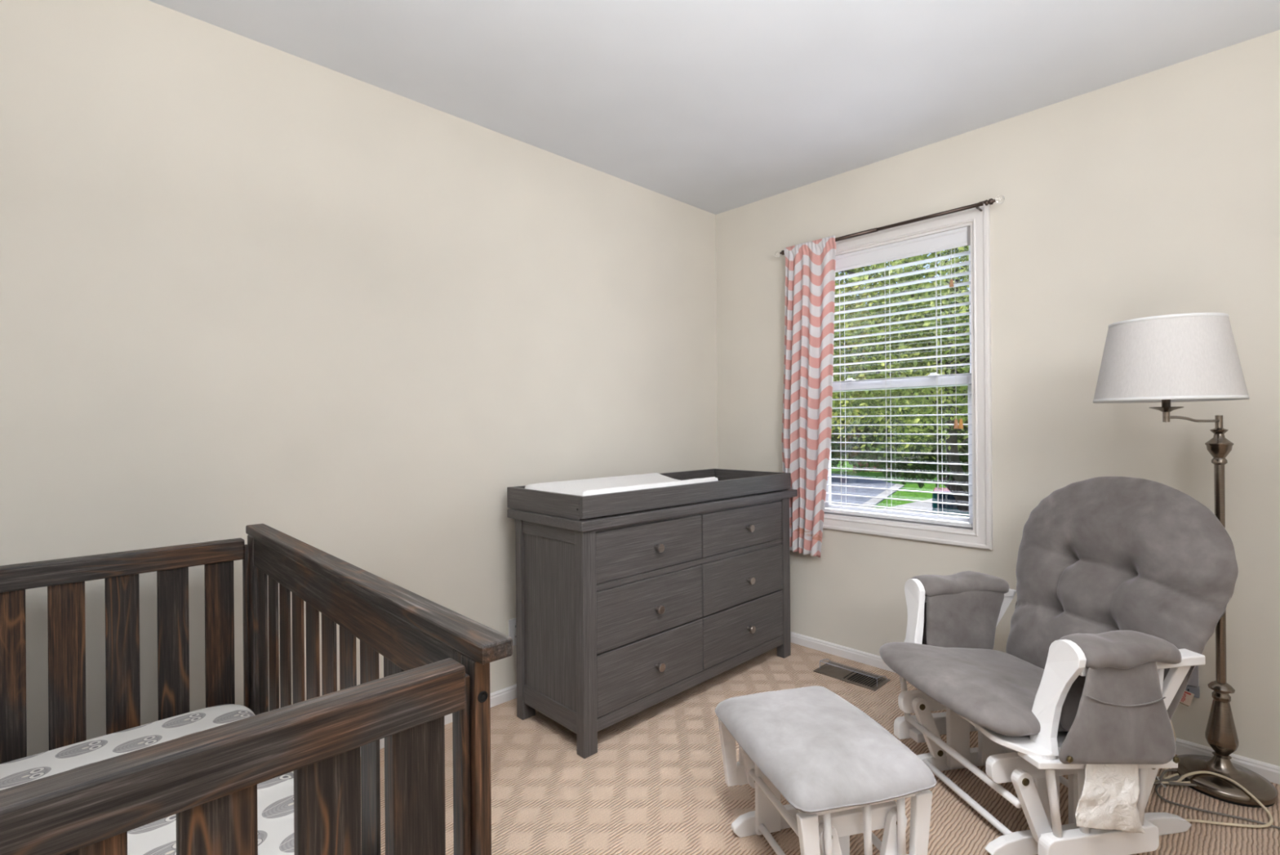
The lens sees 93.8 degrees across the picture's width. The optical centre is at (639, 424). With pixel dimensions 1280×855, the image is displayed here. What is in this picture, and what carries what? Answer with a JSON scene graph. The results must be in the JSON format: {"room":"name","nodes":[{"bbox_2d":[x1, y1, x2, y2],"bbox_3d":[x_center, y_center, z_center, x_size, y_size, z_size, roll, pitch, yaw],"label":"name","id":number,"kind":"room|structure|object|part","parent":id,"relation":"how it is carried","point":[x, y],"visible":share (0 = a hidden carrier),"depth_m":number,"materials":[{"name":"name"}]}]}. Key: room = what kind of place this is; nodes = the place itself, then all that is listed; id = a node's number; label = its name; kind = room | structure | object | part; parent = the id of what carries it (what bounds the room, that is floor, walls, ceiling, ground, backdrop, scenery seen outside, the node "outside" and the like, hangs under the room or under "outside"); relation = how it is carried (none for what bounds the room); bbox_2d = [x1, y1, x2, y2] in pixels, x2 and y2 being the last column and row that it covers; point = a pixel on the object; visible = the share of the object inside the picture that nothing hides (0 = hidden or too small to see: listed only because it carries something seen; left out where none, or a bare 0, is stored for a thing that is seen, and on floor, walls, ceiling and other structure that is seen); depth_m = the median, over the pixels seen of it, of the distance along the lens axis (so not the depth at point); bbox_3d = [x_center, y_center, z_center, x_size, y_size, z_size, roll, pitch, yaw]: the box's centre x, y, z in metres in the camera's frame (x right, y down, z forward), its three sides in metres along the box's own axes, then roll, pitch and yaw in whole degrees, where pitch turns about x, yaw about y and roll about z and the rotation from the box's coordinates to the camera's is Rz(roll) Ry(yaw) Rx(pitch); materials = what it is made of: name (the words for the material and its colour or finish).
{"room":"bedroom","nodes":[
{"label":"bedroom","id":0,"kind":"room"},
{"bbox_2d":[0,0,717,755],"bbox_3d":[-1.145,-0.029,2.145,4.341,2.440,0.150,0,0,-44],"label":"wall","id":1,"kind":"structure","parent":0,"point":[244,281],"depth_m":2.02,"materials":[{"name":"beige paint"}]},
{"bbox_2d":[379,684,516,748],"bbox_3d":[-1.029,1.163,2.134,4.178,0.054,0.013,0,0,-44],"label":"baseboard","id":2,"kind":"structure","parent":1,"relation":"attached to","point":[497,697],"depth_m":2.54,"materials":[{"name":"white paint"}]},
{"bbox_2d":[508,617,516,645],"bbox_3d":[-0.539,0.901,2.612,0.072,0.116,0.010,0,0,-44],"label":"wall outlet","id":3,"kind":"object","parent":1,"relation":"attached to","point":[512,622],"visible":0.38,"depth_m":2.60,"materials":[{"name":"white plastic"}]},
{"bbox_2d":[147,0,1279,214],"bbox_3d":[0.276,-1.336,0.774,4.491,0.150,4.112,0,0,-44],"label":"ceiling","id":4,"kind":"structure","parent":0,"point":[715,107],"depth_m":2.08,"materials":[{"name":"paint"}]},
{"bbox_2d":[360,642,1279,854],"bbox_3d":[0.298,1.238,0.774,4.491,0.120,4.112,0,0,-44],"label":"floor","id":5,"kind":"structure","parent":0,"point":[655,783],"depth_m":1.92,"materials":[{"name":"carpet"}]},
{"bbox_2d":[0,523,512,854],"bbox_3d":[-0.934,0.744,1.056,0.772,0.891,1.400,0,0,-44],"label":"crib","id":6,"kind":"object","parent":5,"relation":"on","point":[437,658],"visible":0.97,"depth_m":0.82,"materials":[{"name":"brown wood"}]},
{"bbox_3d":[-1.401,0.365,1.536,0.651,0.058,0.044,0,0,-44],"label":"rail","id":7,"kind":"part","parent":6,"relation":"part of","materials":[{"name":"brown wood"}]},
{"bbox_2d":[0,703,294,854],"bbox_3d":[-0.935,0.831,1.060,0.646,0.128,1.235,0,0,-44],"label":"mattress","id":8,"kind":"object","parent":6,"relation":"on","point":[275,796],"visible":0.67,"depth_m":1.34,"materials":[{"name":"white fabric"}]},
{"bbox_3d":[-0.479,0.350,0.584,0.651,0.058,0.044,0,0,-44],"label":"rail","id":9,"kind":"part","parent":6,"relation":"part of","materials":[{"name":"brown wood"}]},
{"bbox_3d":[-1.132,0.758,1.764,0.024,0.865,0.068,0,0,-44],"label":"post","id":10,"kind":"part","parent":6,"relation":"part of","materials":[{"name":"brown wood"}]},
{"bbox_3d":[-0.686,0.363,1.300,0.018,0.083,1.224,0,0,-44],"label":"rail","id":11,"kind":"part","parent":6,"relation":"part of","materials":[{"name":"brown wood"}]},
{"bbox_3d":[-0.678,0.309,1.308,0.048,0.026,1.400,0,0,-44],"label":"cap rail","id":12,"kind":"part","parent":6,"relation":"part of","materials":[{"name":"brown wood"}]},
{"bbox_3d":[-0.233,0.750,0.836,0.024,0.865,0.068,0,0,-44],"label":"post","id":13,"kind":"part","parent":6,"relation":"part of","materials":[{"name":"brown wood"}]},
{"bbox_2d":[506,488,797,758],"bbox_3d":[0.143,0.759,2.763,1.414,0.841,0.507,0,0,-44],"label":"dresser","id":14,"kind":"object","parent":5,"relation":"on","point":[618,616],"visible":0.98,"depth_m":2.37,"materials":[{"name":"grey wood"}]},
{"bbox_3d":[-0.467,0.782,2.438,0.062,0.806,0.045,0,0,-44],"label":"leg","id":15,"kind":"part","parent":14,"relation":"part of","materials":[{"name":"grey wood"}]},
{"bbox_3d":[-0.342,0.405,2.289,0.026,0.054,0.348,0,0,-44],"label":"rail","id":16,"kind":"part","parent":14,"relation":"part of","materials":[{"name":"grey wood"}]},
{"bbox_3d":[-0.338,0.728,2.290,0.018,0.632,0.348,0,0,-44],"label":"panel","id":17,"kind":"part","parent":14,"relation":"part of","materials":[{"name":"grey wood"}]},
{"bbox_3d":[-0.336,1.079,2.289,0.026,0.074,0.348,0,0,-44],"label":"rail","id":18,"kind":"part","parent":14,"relation":"part of","materials":[{"name":"grey wood"}]},
{"bbox_3d":[-0.193,0.780,2.156,0.062,0.806,0.045,0,0,-44],"label":"leg","id":19,"kind":"part","parent":14,"relation":"part of","materials":[{"name":"grey wood"}]},
{"bbox_2d":[506,468,791,519],"bbox_3d":[0.111,0.295,2.776,1.361,0.086,0.500,0,0,-44],"label":"topper","id":20,"kind":"object","parent":14,"relation":"on","point":[731,483],"visible":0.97,"depth_m":2.43,"materials":[{"name":"grey wood"}]},
{"bbox_2d":[524,472,718,495],"bbox_3d":[-0.058,0.284,2.587,0.797,0.092,0.400,0,0,-44],"label":"changing pad","id":21,"kind":"object","parent":20,"relation":"on","point":[587,486],"visible":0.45,"depth_m":2.55,"materials":[{"name":"white fabric"}]},
{"bbox_3d":[0.112,0.334,2.776,1.324,0.008,0.464,0,0,-44],"label":"board","id":22,"kind":"part","parent":20,"relation":"part of","materials":[{"name":"grey wood"}]},
{"bbox_3d":[0.049,0.717,2.381,0.592,0.225,0.022,0,0,-44],"label":"drawer","id":23,"kind":"part","parent":14,"relation":"part of","materials":[{"name":"grey wood"}]},
{"bbox_3d":[0.046,0.482,2.381,0.592,0.187,0.022,0,0,-44],"label":"drawer","id":24,"kind":"part","parent":14,"relation":"part of","materials":[{"name":"grey wood"}]},
{"bbox_3d":[0.051,0.948,2.381,0.592,0.224,0.022,0,0,-44],"label":"drawer","id":25,"kind":"part","parent":14,"relation":"part of","materials":[{"name":"grey wood"}]},
{"bbox_3d":[0.074,0.485,2.369,0.034,0.034,0.033,0,0,-44],"label":"knob","id":26,"kind":"part","parent":14,"relation":"part of","materials":[{"name":"grey metal"}]},
{"bbox_3d":[0.076,0.728,2.369,0.034,0.034,0.033,0,0,-44],"label":"knob","id":27,"kind":"part","parent":14,"relation":"part of","materials":[{"name":"grey metal"}]},
{"bbox_3d":[0.078,0.955,2.369,0.034,0.034,0.033,0,0,-44],"label":"knob","id":28,"kind":"part","parent":14,"relation":"part of","materials":[{"name":"grey metal"}]},
{"bbox_3d":[0.268,0.378,2.600,1.222,0.011,0.024,0,0,-44],"label":"rail","id":29,"kind":"part","parent":14,"relation":"part of","materials":[{"name":"grey wood"}]},
{"bbox_3d":[0.269,0.589,2.600,1.222,0.024,0.024,0,0,-44],"label":"rail","id":30,"kind":"part","parent":14,"relation":"part of","materials":[{"name":"grey wood"}]},
{"bbox_3d":[0.274,1.085,2.600,1.222,0.048,0.024,0,0,-44],"label":"rail","id":31,"kind":"part","parent":14,"relation":"part of","materials":[{"name":"grey wood"}]},
{"bbox_3d":[0.487,0.713,2.806,0.618,0.225,0.022,0,0,-44],"label":"drawer","id":32,"kind":"part","parent":14,"relation":"part of","materials":[{"name":"grey wood"}]},
{"bbox_3d":[0.489,0.944,2.806,0.618,0.224,0.022,0,0,-44],"label":"drawer","id":33,"kind":"part","parent":14,"relation":"part of","materials":[{"name":"grey wood"}]},
{"bbox_3d":[0.485,0.478,2.806,0.618,0.187,0.022,0,0,-44],"label":"drawer","id":34,"kind":"part","parent":14,"relation":"part of","materials":[{"name":"grey wood"}]},
{"bbox_3d":[0.515,0.725,2.794,0.034,0.034,0.033,0,0,-44],"label":"knob","id":35,"kind":"part","parent":14,"relation":"part of","materials":[{"name":"grey metal"}]},
{"bbox_3d":[0.513,0.482,2.794,0.034,0.034,0.033,0,0,-44],"label":"knob","id":36,"kind":"part","parent":14,"relation":"part of","materials":[{"name":"grey metal"}]},
{"bbox_3d":[0.517,0.952,2.794,0.034,0.034,0.033,0,0,-44],"label":"knob","id":37,"kind":"part","parent":14,"relation":"part of","materials":[{"name":"grey metal"}]},
{"bbox_3d":[0.729,0.772,3.050,0.062,0.806,0.045,0,0,-44],"label":"leg","id":38,"kind":"part","parent":14,"relation":"part of","materials":[{"name":"grey wood"}]},
{"bbox_2d":[715,685,937,854],"bbox_3d":[0.457,0.972,1.573,0.387,0.410,0.515,0,0,-15],"label":"ottoman","id":39,"kind":"object","parent":5,"relation":"on","point":[841,773],"visible":1,"depth_m":1.42,"materials":[{"name":"grey fabric"}]},
{"bbox_3d":[0.367,1.030,1.721,0.074,0.275,0.018,0,0,-15],"label":"post","id":40,"kind":"part","parent":39,"relation":"part of","materials":[{"name":"white paint"}]},
{"bbox_3d":[0.387,1.144,1.553,0.019,0.019,0.356,0,0,-15],"label":"cross rod","id":41,"kind":"part","parent":39,"relation":"part of","materials":[{"name":"white paint"}]},
{"bbox_3d":[0.378,1.010,1.551,0.019,0.019,0.438,0,0,-15],"label":"cross rod","id":42,"kind":"part","parent":39,"relation":"part of","materials":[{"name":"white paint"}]},
{"bbox_3d":[0.454,1.030,1.399,0.074,0.275,0.018,0,0,-15],"label":"post","id":43,"kind":"part","parent":39,"relation":"part of","materials":[{"name":"white paint"}]},
{"bbox_3d":[0.503,0.920,1.392,0.236,0.050,0.019,0,0,-15],"label":"rail","id":44,"kind":"part","parent":39,"relation":"part of","materials":[{"name":"white paint"}]},
{"bbox_3d":[0.533,1.008,1.593,0.019,0.019,0.438,0,0,-15],"label":"cross rod","id":45,"kind":"part","parent":39,"relation":"part of","materials":[{"name":"white paint"}]},
{"bbox_2d":[813,658,890,690],"bbox_3d":[0.987,1.151,2.799,0.160,0.043,0.304,0,0,-44],"label":"floor vent","id":46,"kind":"object","parent":5,"relation":"in","point":[846,675],"depth_m":2.79,"materials":[{"name":"brown metal"}]},
{"bbox_3d":[0.996,1.149,2.808,0.102,0.039,0.282,0,0,-44],"label":"vent deflector","id":47,"kind":"part","parent":46,"relation":"part of","materials":[{"name":"clear plastic"}]},
{"bbox_2d":[879,475,1238,854],"bbox_3d":[1.223,0.671,1.872,0.781,0.999,0.772,0,0,-10],"label":"glider chair","id":48,"kind":"object","parent":5,"relation":"on","point":[1123,584],"visible":1,"depth_m":1.69,"materials":[{"name":"grey fabric"}]},
{"bbox_3d":[0.962,0.693,2.134,0.079,0.279,0.114,0,0,-10],"label":"post","id":49,"kind":"part","parent":48,"relation":"part of","materials":[{"name":"white paint"}]},
{"bbox_3d":[1.131,0.933,2.061,0.520,0.067,0.025,0,0,-10],"label":"rail","id":50,"kind":"part","parent":48,"relation":"part of","materials":[{"name":"white paint"}]},
{"bbox_3d":[1.077,1.032,2.028,0.076,0.244,0.020,0,0,-10],"label":"post","id":51,"kind":"part","parent":48,"relation":"part of","materials":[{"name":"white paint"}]},
{"bbox_2d":[911,570,1008,596],"bbox_3d":[1.164,0.582,2.188,0.338,0.074,0.130,0,0,-10],"label":"armrest","id":52,"kind":"object","parent":48,"relation":"on","point":[967,583],"depth_m":2.14,"materials":[{"name":"grey fabric"}]},
{"bbox_3d":[0.965,1.008,1.829,0.021,0.021,0.484,0,0,-10],"label":"cross rod","id":53,"kind":"part","parent":48,"relation":"part of","materials":[{"name":"white paint"}]},
{"bbox_3d":[0.996,1.139,1.834,0.021,0.021,0.376,0,0,-10],"label":"cross rod","id":54,"kind":"part","parent":48,"relation":"part of","materials":[{"name":"white paint"}]},
{"bbox_3d":[1.183,0.620,2.192,0.380,0.026,0.053,0,0,-10],"label":"armrest","id":55,"kind":"part","parent":48,"relation":"part of","materials":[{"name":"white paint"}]},
{"bbox_2d":[879,641,1068,736],"bbox_3d":[1.095,0.799,1.857,0.521,0.121,0.602,0,0,-10],"label":"seat cushion","id":56,"kind":"object","parent":48,"relation":"on","point":[994,691],"depth_m":1.77,"materials":[{"name":"grey fabric"}]},
{"bbox_3d":[1.197,1.031,2.049,0.080,0.244,0.020,0,0,-10],"label":"post","id":57,"kind":"part","parent":48,"relation":"part of","materials":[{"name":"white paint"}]},
{"bbox_3d":[1.200,0.932,1.668,0.520,0.067,0.025,0,0,-10],"label":"rail","id":58,"kind":"part","parent":48,"relation":"part of","materials":[{"name":"white paint"}]},
{"bbox_3d":[1.138,1.031,1.681,0.076,0.244,0.020,0,0,-10],"label":"post","id":59,"kind":"part","parent":48,"relation":"part of","materials":[{"name":"white paint"}]},
{"bbox_3d":[1.066,0.692,1.542,0.078,0.279,0.114,0,0,-10],"label":"post","id":60,"kind":"part","parent":48,"relation":"part of","materials":[{"name":"white paint"}]},
{"bbox_3d":[1.355,1.135,1.898,0.021,0.021,0.376,0,0,-10],"label":"cross rod","id":61,"kind":"part","parent":48,"relation":"part of","materials":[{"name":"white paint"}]},
{"bbox_3d":[1.258,1.030,1.702,0.080,0.244,0.020,0,0,-10],"label":"post","id":62,"kind":"part","parent":48,"relation":"part of","materials":[{"name":"white paint"}]},
{"bbox_3d":[1.187,0.864,1.553,0.415,0.059,0.070,0,0,-10],"label":"arm plate","id":63,"kind":"part","parent":48,"relation":"part of","materials":[{"name":"white paint"}]},
{"bbox_2d":[1059,630,1182,668],"bbox_3d":[1.240,0.582,1.555,0.268,0.074,0.130,0,0,-10],"label":"armrest","id":64,"kind":"object","parent":48,"relation":"on","point":[1113,649],"depth_m":1.51,"materials":[{"name":"grey fabric"}]},
{"bbox_2d":[1005,475,1238,720],"bbox_3d":[1.472,0.510,1.911,0.109,0.720,0.694,19,-3,-9],"label":"cushion","id":65,"kind":"object","parent":48,"relation":"on","point":[1106,553],"depth_m":1.84,"materials":[{"name":"grey fabric"}]},
{"bbox_3d":[1.293,0.619,1.564,0.380,0.026,0.053,0,0,-10],"label":"armrest","id":66,"kind":"part","parent":48,"relation":"part of","materials":[{"name":"white paint"}]},
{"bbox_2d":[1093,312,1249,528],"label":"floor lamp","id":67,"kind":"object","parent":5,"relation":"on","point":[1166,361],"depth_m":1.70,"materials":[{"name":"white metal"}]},
{"bbox_2d":[1148,399,1183,422],"bbox_3d":[1.584,-0.071,1.802,0.080,0.124,0.080,0,0,-44],"label":"socket","id":68,"kind":"object","parent":67,"relation":"attached to","point":[1166,407],"depth_m":1.79,"materials":[{"name":"brown metal"}]},
{"bbox_3d":[1.583,-0.192,1.802,0.351,0.239,0.351,0,0,-44],"label":"lamp shade","id":69,"kind":"part","parent":67,"relation":"part of","materials":[{"name":"fabric"}]},
{"bbox_3d":[1.731,-0.018,1.872,0.325,0.021,0.009,0,0,-25],"label":"swing arm","id":70,"kind":"part","parent":67,"relation":"part of","materials":[{"name":"brown metal"}]},
{"bbox_2d":[1153,768,1279,828],"bbox_3d":[1.804,1.151,1.814,0.212,0.033,0.508,0,0,-44],"label":"coiled cord","id":71,"kind":"object","parent":5,"relation":"on","point":[1175,776],"visible":0.64,"depth_m":1.91,"materials":[{"name":"brown rubber"}]},
{"bbox_2d":[1163,720,1273,827],"bbox_3d":[1.731,1.049,1.848,0.571,0.226,0.307,0,0,-44],"label":"cord","id":72,"kind":"object","parent":5,"relation":"on","point":[1269,823],"visible":0.56,"depth_m":1.78,"materials":[{"name":"beige rubber"}]},
{"bbox_2d":[1179,690,1194,706],"bbox_3d":[1.871,0.937,2.088,0.093,0.070,0.007,0,0,42],"label":"tag","id":73,"kind":"object","parent":72,"relation":"hanging from","point":[1187,697],"visible":0.17,"depth_m":2.07,"materials":[{"name":"beige"}]},
{"bbox_2d":[1181,690,1191,702],"bbox_3d":[1.868,0.933,2.087,0.078,0.054,0.001,0,0,42],"label":"print","id":74,"kind":"object","parent":73,"relation":"attached to","point":[1184,691],"depth_m":2.07},
{"bbox_2d":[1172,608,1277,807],"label":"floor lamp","id":75,"kind":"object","parent":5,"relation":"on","point":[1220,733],"depth_m":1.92,"materials":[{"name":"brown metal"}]},
{"bbox_2d":[715,30,1279,765],"bbox_3d":[1.846,-0.055,2.285,0.150,2.440,4.112,0,0,-44],"label":"wall","id":76,"kind":"structure","parent":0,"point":[1157,193],"depth_m":2.30,"materials":[{"name":"beige paint"}]},
{"bbox_2d":[774,195,1004,257],"bbox_3d":[1.126,-0.922,2.855,0.079,0.060,1.091,0,0,-44],"label":"curtain rod","id":77,"kind":"object","parent":76,"relation":"attached to","point":[999,199],"visible":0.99,"depth_m":2.68,"materials":[{"name":"metal"}]},
{"bbox_2d":[782,235,835,557],"bbox_3d":[0.866,-0.132,3.086,0.065,1.611,0.324,0,0,-44],"label":"curtain","id":78,"kind":"object","parent":77,"relation":"hanging from","point":[810,266],"visible":0.94,"depth_m":3.09,"materials":[{"name":"pink fabric"}]},
{"bbox_2d":[824,226,973,527],"bbox_3d":[1.200,-0.204,2.892,0.068,1.314,0.752,0,0,-44],"label":"window blind","id":79,"kind":"object","parent":76,"relation":"attached to","point":[957,237],"visible":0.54,"depth_m":2.82,"materials":[{"name":"white plastic"}]},
{"bbox_3d":[1.035,-0.185,3.073,0.053,1.251,0.014,0,0,-44],"label":"ladder cord","id":80,"kind":"part","parent":79,"relation":"part of","materials":[{"name":"white fabric"}]},
{"bbox_3d":[1.198,-0.187,2.905,0.053,1.251,0.014,0,0,-44],"label":"ladder cord","id":81,"kind":"part","parent":79,"relation":"part of","materials":[{"name":"white fabric"}]},
{"bbox_3d":[1.209,0.444,2.899,0.048,0.018,0.746,0,0,-44],"label":"rail","id":82,"kind":"part","parent":79,"relation":"part of","materials":[{"name":"white plastic"}]},
{"bbox_3d":[1.362,-0.188,2.736,0.053,1.251,0.014,0,0,-44],"label":"ladder cord","id":83,"kind":"part","parent":79,"relation":"part of","materials":[{"name":"white fabric"}]},
{"bbox_3d":[1.385,-0.725,2.664,0.002,0.158,0.002,0,0,-29],"label":"lift cord","id":84,"kind":"part","parent":79,"relation":"part of","materials":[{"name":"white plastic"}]},
{"bbox_3d":[1.397,-0.415,2.654,0.002,0.778,0.002,0,0,-29],"label":"lift cord","id":85,"kind":"part","parent":79,"relation":"part of","materials":[{"name":"white fabric"}]},
{"bbox_2d":[822,204,992,550],"bbox_3d":[1.220,-0.202,2.915,0.170,1.473,0.914,0,0,-44],"label":"window","id":86,"kind":"structure","parent":76,"relation":"attached to","point":[980,535],"depth_m":2.61,"materials":[{"name":"white paint"}]},
{"bbox_3d":[1.244,0.117,2.935,0.028,0.683,0.762,0,0,-44],"label":"sash","id":87,"kind":"part","parent":86,"relation":"part of","materials":[{"name":"white plastic"}]},
{"bbox_3d":[1.259,-0.520,2.955,0.028,0.686,0.762,0,0,-44],"label":"sash","id":88,"kind":"part","parent":86,"relation":"part of","materials":[{"name":"white plastic"}]},
{"bbox_3d":[1.172,0.503,2.863,0.020,0.064,0.914,0,0,-44],"label":"casing","id":89,"kind":"part","parent":86,"relation":"part of","materials":[{"name":"white paint"}]},
{"bbox_3d":[1.160,-0.906,2.863,0.020,0.064,0.914,0,0,-44],"label":"casing","id":90,"kind":"part","parent":86,"relation":"part of","materials":[{"name":"white paint"}]},
{"bbox_3d":[1.462,-0.204,2.558,0.020,1.473,0.064,0,0,-44],"label":"casing","id":91,"kind":"part","parent":86,"relation":"part of","materials":[{"name":"white paint"}]},
{"bbox_2d":[790,631,1279,784],"bbox_3d":[1.798,1.139,2.228,0.013,0.054,3.812,0,0,-44],"label":"baseboard","id":92,"kind":"structure","parent":76,"relation":"attached to","point":[1271,772],"depth_m":2.12,"materials":[{"name":"white paint"}]},
{"bbox_3d":[1.906,0.875,2.118,0.006,0.116,0.072,0,0,-44],"label":"wall outlet","id":93,"kind":"object","parent":76,"relation":"attached to","visible":0},
{"bbox_2d":[1185,684,1199,697],"bbox_3d":[1.911,0.923,2.091,0.025,0.037,0.062,0,0,-44],"label":"box","id":94,"kind":"object","parent":93,"relation":"attached to","point":[1195,690],"visible":0.51,"depth_m":2.07,"materials":[{"name":"grey plastic"}]},
{"bbox_2d":[1186,665,1199,686],"bbox_3d":[1.904,0.858,2.094,0.031,0.090,0.072,0,0,-44],"label":"power adapter","id":95,"kind":"object","parent":93,"relation":"attached to","point":[1193,680],"visible":0.12,"depth_m":2.06,"materials":[{"name":"grey plastic"}]},
{"label":"outside","id":96,"kind":"structure","parent":0,"visible":0},
{"bbox_2d":[831,459,946,508],"bbox_3d":[19.579,3.738,46.792,86.800,0.050,100.000,0,0,-44],"label":"lawn","id":97,"kind":"structure","parent":96,"point":[909,485],"depth_m":35.61,"materials":[{"name":"green plant"}]},
{"bbox_2d":[831,435,857,465],"bbox_3d":[11.528,-0.905,43.000,12.840,9.438,10.248,0,0,35],"label":"shade tree","id":98,"kind":"object","parent":97,"relation":"on","point":[832,463],"visible":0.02,"depth_m":41.70,"materials":[{"name":"green plant"}]},
{"bbox_2d":[831,245,969,497],"bbox_3d":[5.874,-1.424,11.201,9.300,10.524,7.978,0,0,26],"label":"maple tree","id":99,"kind":"object","parent":97,"relation":"on","point":[955,399],"visible":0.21,"depth_m":10.66,"materials":[{"name":"green plant"}]},
{"bbox_2d":[831,270,969,511],"bbox_3d":[10.139,-0.863,20.331,8.566,9.356,11.978,0,0,-44],"label":"shade tree","id":100,"kind":"object","parent":97,"relation":"on","point":[940,458],"visible":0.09,"depth_m":19.82,"materials":[{"name":"green plant"}]},
{"bbox_2d":[853,447,967,471],"bbox_3d":[25.171,0.665,48.755,15.000,6.000,9.200,0,0,26],"label":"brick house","id":101,"kind":"structure","parent":97,"relation":"on","point":[860,464],"depth_m":47.71,"materials":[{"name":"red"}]},
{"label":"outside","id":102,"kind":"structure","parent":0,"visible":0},
{"bbox_2d":[831,473,895,506],"bbox_3d":[1.334,3.865,38.893,32.000,0.050,35.950,0,0,-44],"label":"road","id":103,"kind":"structure","parent":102,"point":[835,481],"depth_m":35.10,"materials":[{"name":"grey asphalt"}]},
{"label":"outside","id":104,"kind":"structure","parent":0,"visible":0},
{"bbox_2d":[884,497,932,513],"bbox_3d":[11.715,3.760,21.997,7.332,0.050,24.939,0,0,36],"label":"driveway","id":105,"kind":"structure","parent":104,"point":[917,504],"depth_m":27.33,"materials":[{"name":"concrete"}]},
{"bbox_2d":[932,487,968,516],"bbox_3d":[11.293,3.015,21.023,1.790,1.448,4.415,0,0,28],"label":"parked car","id":106,"kind":"object","parent":105,"relation":"on","point":[949,498],"visible":0.2,"depth_m":20.20,"materials":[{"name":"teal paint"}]},
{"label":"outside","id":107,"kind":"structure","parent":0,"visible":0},
{"bbox_2d":[859,483,904,507],"bbox_3d":[9.432,3.765,25.967,0.772,0.050,26.794,0,0,31],"label":"sidewalk","id":108,"kind":"structure","parent":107,"point":[873,501],"depth_m":31.25,"materials":[{"name":"concrete"}]}
]}

